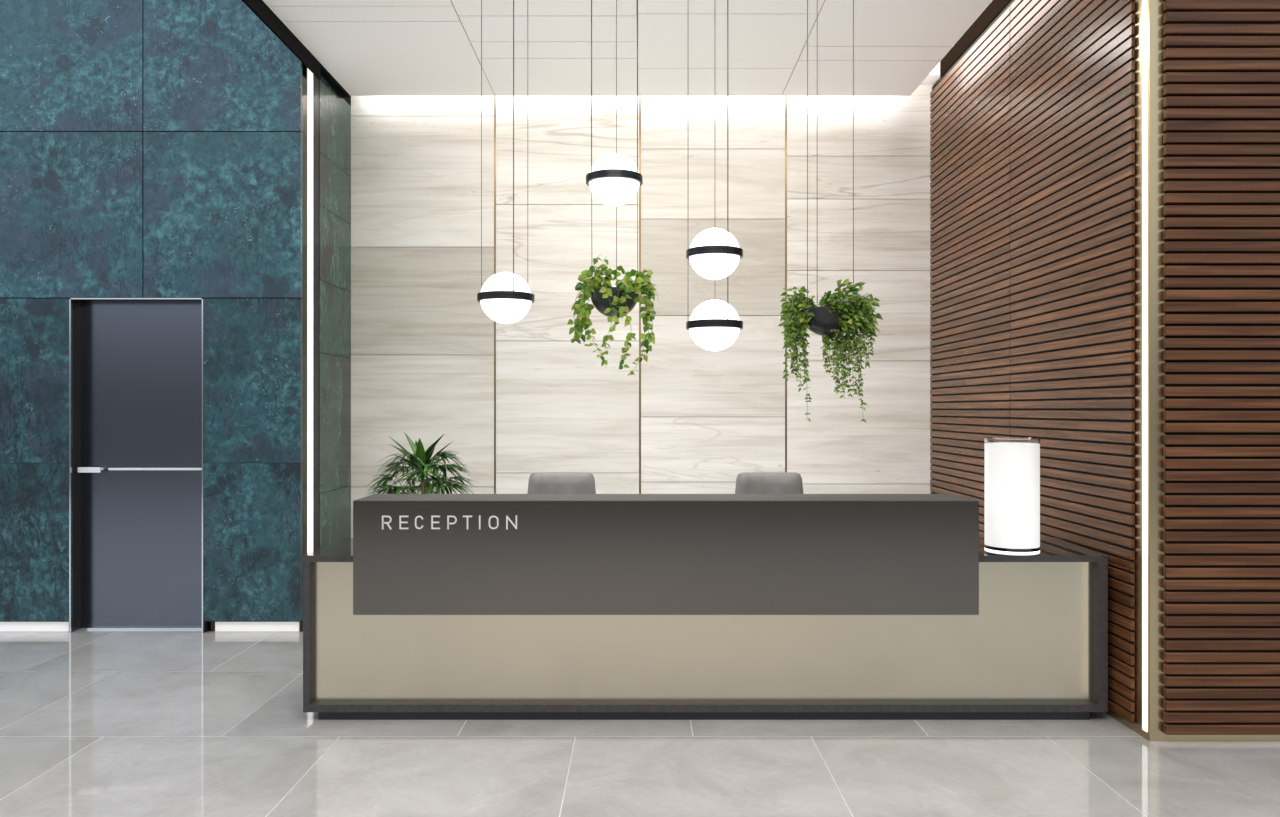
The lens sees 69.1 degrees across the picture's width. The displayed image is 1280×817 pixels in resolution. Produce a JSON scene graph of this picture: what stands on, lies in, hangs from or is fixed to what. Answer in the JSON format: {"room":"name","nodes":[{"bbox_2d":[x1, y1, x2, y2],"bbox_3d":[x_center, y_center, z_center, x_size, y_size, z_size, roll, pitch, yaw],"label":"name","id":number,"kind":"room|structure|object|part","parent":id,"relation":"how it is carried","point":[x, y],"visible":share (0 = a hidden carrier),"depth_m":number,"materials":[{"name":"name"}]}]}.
{"room":"lobby","nodes":[
{"label":"lobby","id":0,"kind":"room"},
{"bbox_2d":[0,0,301,621],"bbox_3d":[-4.936,-1.300,6.378,5.328,5.600,0.300,0,0,0],"label":"wall","id":1,"kind":"structure","parent":0,"point":[149,148],"depth_m":6.23,"materials":[{"name":"teal stone"}]},
{"bbox_2d":[69,298,207,632],"bbox_3d":[-3.373,0.374,6.319,0.909,2.252,0.187,0,0,0],"label":"door","id":2,"kind":"structure","parent":1,"relation":"in","point":[138,362],"depth_m":6.35,"materials":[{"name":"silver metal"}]},
{"bbox_3d":[-3.726,0.412,6.316,0.152,0.036,0.061,0,0,0],"label":"handle","id":3,"kind":"part","parent":2,"relation":"part of","materials":[{"name":"silver metal"}]},
{"bbox_2d":[0,622,299,630],"bbox_3d":[-4.951,1.461,6.284,5.298,0.078,0.012,0,0,0],"label":"baseboard","id":4,"kind":"structure","parent":1,"relation":"attached to","point":[4,626],"depth_m":6.28,"materials":[{"name":"white"}]},
{"bbox_2d":[300,63,350,631],"bbox_3d":[-2.372,-0.550,6.836,0.200,4.100,1.148,0,0,0],"label":"wall","id":5,"kind":"structure","parent":0,"point":[331,112],"depth_m":6.76,"materials":[{"name":"green stone"}]},
{"bbox_2d":[242,0,320,78],"bbox_3d":[-2.231,-2.449,0.735,0.018,0.303,11.470,0,0,0],"label":"trim","id":6,"kind":"structure","parent":5,"relation":"attached to","point":[259,8],"depth_m":5.81,"materials":[{"name":"black metal"}]},
{"bbox_2d":[307,68,312,553],"bbox_3d":[-2.277,-0.430,6.407,0.019,3.820,0.093,0,0,0],"label":"led strip","id":7,"kind":"object","parent":5,"relation":"attached to","point":[309,73],"visible":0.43,"depth_m":6.38,"materials":[{"name":"white plastic"}]},
{"bbox_2d":[321,64,350,105],"bbox_3d":[-2.321,-2.493,6.900,0.198,0.215,0.860,0,0,0],"label":"trim","id":8,"kind":"structure","parent":5,"relation":"attached to","point":[325,74],"depth_m":6.86,"materials":[{"name":"black metal"}]},
{"bbox_2d":[263,0,1011,95],"bbox_3d":[0.100,-2.663,1.230,5.000,0.515,12.460,0,0,0],"label":"ceiling","id":9,"kind":"structure","parent":0,"point":[370,47],"depth_m":6.14,"materials":[{"name":"white paint"}]},
{"bbox_2d":[477,0,534,323],"bbox_3d":[-0.692,-1.423,4.800,0.293,1.964,0.293,0,0,0],"label":"pendant lamp","id":10,"kind":"object","parent":9,"relation":"hanging from","point":[505,297],"visible":1,"depth_m":4.71,"materials":[{"name":"white glass"}]},
{"bbox_3d":[-0.692,-0.573,4.800,0.264,0.264,0.264,0,0,0],"label":"glass globe","id":11,"kind":"part","parent":10,"relation":"part of","materials":[{"name":"white glass"}]},
{"bbox_2d":[586,0,642,205],"bbox_3d":[-0.133,-1.727,4.800,0.293,1.355,0.293,0,0,0],"label":"pendant lamp","id":12,"kind":"object","parent":9,"relation":"hanging from","point":[614,177],"visible":0.99,"depth_m":4.71,"materials":[{"name":"white glass"}]},
{"bbox_2d":[567,180,657,376],"bbox_3d":[-0.135,-0.660,4.785,0.444,1.004,0.304,0,0,21],"label":"hanging planter","id":13,"kind":"object","parent":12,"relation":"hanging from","point":[616,302],"visible":1,"depth_m":4.73,"materials":[{"name":"plant"}]},
{"bbox_2d":[590,287,638,316],"bbox_3d":[-0.132,-0.543,4.800,0.256,0.141,0.256,0,0,0],"label":"bowl","id":14,"kind":"object","parent":13,"relation":"on","point":[603,305],"depth_m":4.70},
{"bbox_3d":[-0.133,-1.182,4.800,0.264,0.264,0.264,0,0,0],"label":"glass globe","id":15,"kind":"part","parent":12,"relation":"part of","materials":[{"name":"white glass"}]},
{"bbox_2d":[686,0,742,350],"bbox_3d":[0.385,-1.352,4.800,0.293,2.106,0.293,0,0,0],"label":"pendant lamp","id":16,"kind":"object","parent":9,"relation":"hanging from","point":[707,253],"depth_m":4.70,"materials":[{"name":"white glass"}]},
{"bbox_3d":[0.385,-0.539,4.800,0.293,0.481,0.293,0,0,0],"label":"pendant lamp","id":17,"kind":"part","parent":16,"relation":"part of","materials":[{"name":"white glass"}]},
{"bbox_3d":[0.385,-0.800,4.800,0.264,0.264,0.264,0,0,0],"label":"glass globe","id":18,"kind":"part","parent":16,"relation":"part of","materials":[{"name":"white glass"}]},
{"bbox_3d":[0.385,-0.431,4.800,0.264,0.264,0.264,0,0,0],"label":"glass globe","id":19,"kind":"part","parent":16,"relation":"part of","materials":[{"name":"white glass"}]},
{"bbox_2d":[778,0,882,422],"bbox_3d":[0.982,-1.166,4.764,0.538,2.478,0.343,0,0,0],"label":"hanging planter","id":20,"kind":"object","parent":9,"relation":"hanging from","point":[830,320],"visible":1,"depth_m":4.74,"materials":[{"name":"plant"}]},
{"bbox_2d":[802,306,853,335],"bbox_3d":[0.965,-0.446,4.800,0.274,0.138,0.274,0,0,0],"label":"bowl","id":21,"kind":"object","parent":20,"relation":"on","point":[822,320],"depth_m":4.70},
{"bbox_3d":[0.100,-2.723,7.270,5.000,0.355,0.380,0,0,0],"label":"cove lid","id":22,"kind":"part","parent":9,"relation":"part of","materials":[{"name":"white paint"}]},
{"bbox_3d":[2.199,-2.721,1.040,0.443,0.398,12.080,0,0,0],"label":"cove lid","id":23,"kind":"part","parent":9,"relation":"part of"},
{"bbox_2d":[0,630,1279,816],"bbox_3d":[-0.007,1.525,2.670,20.013,0.050,11.654,0,0,0],"label":"floor","id":24,"kind":"structure","parent":0,"point":[94,723],"depth_m":4.01,"materials":[{"name":"grey tile"}]},
{"bbox_2d":[364,432,478,495],"bbox_3d":[-1.471,0.826,6.252,0.872,1.347,0.834,0,0,0],"label":"potted palm","id":25,"kind":"object","parent":24,"relation":"on","point":[420,460],"visible":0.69,"depth_m":6.17,"materials":[{"name":"plant"}]},
{"bbox_2d":[527,472,595,493],"bbox_3d":[-0.477,0.943,5.464,0.584,1.112,0.568,0,0,0],"label":"office chair","id":26,"kind":"object","parent":24,"relation":"on","point":[539,482],"visible":0.09,"depth_m":5.66,"materials":[{"name":"grey fabric"}]},
{"bbox_2d":[303,494,1107,719],"bbox_3d":[0.327,0.961,4.679,3.882,1.077,0.795,0,0,0],"label":"reception desk","id":27,"kind":"object","parent":24,"relation":"on","point":[436,606],"visible":1,"depth_m":4.46,"materials":[{"name":"metal"}]},
{"bbox_2d":[353,501,978,614],"bbox_3d":[0.120,0.686,4.460,2.885,0.525,0.348,0,0,0],"label":"panel","id":28,"kind":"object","parent":27,"relation":"on","point":[561,557],"depth_m":4.29,"materials":[{"name":"metal"}]},
{"bbox_3d":[0.306,1.075,4.514,3.778,0.683,0.022,0,0,0],"label":"panel","id":29,"kind":"part","parent":27,"relation":"part of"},
{"bbox_2d":[303,538,1106,555],"bbox_3d":[0.327,0.718,4.766,3.882,0.031,0.620,0,0,0],"label":"countertop","id":30,"kind":"structure","parent":27,"relation":"on","point":[344,546],"depth_m":4.61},
{"bbox_3d":[0.313,1.077,4.765,3.854,0.750,0.623,0,0,0],"label":"frame","id":31,"kind":"part","parent":27,"relation":"part of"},
{"bbox_2d":[984,437,1039,553],"bbox_3d":[1.854,0.423,4.636,0.260,0.556,0.260,0,0,0],"label":"table lamp","id":32,"kind":"object","parent":27,"relation":"on","point":[1011,464],"visible":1,"depth_m":4.53,"materials":[{"name":"white glass"}]},
{"bbox_2d":[735,472,802,493],"bbox_3d":[0.787,0.943,5.464,0.584,1.112,0.568,0,0,0],"label":"office chair","id":33,"kind":"object","parent":24,"relation":"on","point":[746,482],"visible":0.03,"depth_m":5.66,"materials":[{"name":"grey fabric"}]},
{"bbox_2d":[350,85,932,537],"bbox_3d":[0.000,-0.550,7.385,4.900,4.100,0.150,0,0,0],"label":"wall","id":34,"kind":"structure","parent":0,"point":[422,340],"depth_m":7.31,"materials":[{"name":"beige stone"}]},
{"bbox_2d":[494,117,495,493],"bbox_3d":[-1.140,-0.400,7.317,0.013,3.800,0.009,0,0,0],"label":"trim","id":35,"kind":"structure","parent":34,"relation":"attached to","point":[494,117],"depth_m":7.31,"materials":[{"name":"gold metal"}]},
{"bbox_2d":[639,117,640,493],"bbox_3d":[0.000,-0.400,7.317,0.013,3.800,0.009,0,0,0],"label":"trim","id":36,"kind":"structure","parent":34,"relation":"attached to","point":[639,117],"depth_m":7.31,"materials":[{"name":"gold metal"}]},
{"bbox_2d":[785,117,786,471],"bbox_3d":[1.148,-0.400,7.317,0.013,3.800,0.009,0,0,0],"label":"trim","id":37,"kind":"structure","parent":34,"relation":"attached to","point":[785,117],"depth_m":7.31,"materials":[{"name":"gold metal"}]},
{"bbox_2d":[930,0,1149,740],"bbox_3d":[2.340,-1.100,5.805,0.120,5.200,3.210,0,0,0],"label":"wall","id":38,"kind":"structure","parent":0,"point":[1036,127],"depth_m":5.12,"materials":[{"name":"brown wood"}]},
{"bbox_3d":[2.288,-0.512,6.521,0.016,3.945,1.573,0,0,0],"label":"slat panel","id":39,"kind":"part","parent":38,"relation":"part of","materials":[{"name":"brown wood"}]},
{"bbox_3d":[2.288,-0.512,5.021,0.016,3.945,1.415,0,0,0],"label":"slat panel","id":40,"kind":"part","parent":38,"relation":"part of","materials":[{"name":"brown wood"}]},
{"bbox_2d":[1142,0,1146,731],"bbox_3d":[2.299,-1.018,4.234,0.006,4.965,0.036,0,0,0],"label":"led strip","id":41,"kind":"object","parent":38,"relation":"attached to","point":[1144,2],"visible":1,"depth_m":4.23,"materials":[{"name":"white plastic"}]},
{"bbox_2d":[1150,0,1279,740],"bbox_3d":[4.901,-1.100,4.232,5.199,5.200,0.136,0,0,0],"label":"wall","id":42,"kind":"structure","parent":0,"point":[1215,64],"depth_m":4.16,"materials":[{"name":"brown wood"}]}
]}

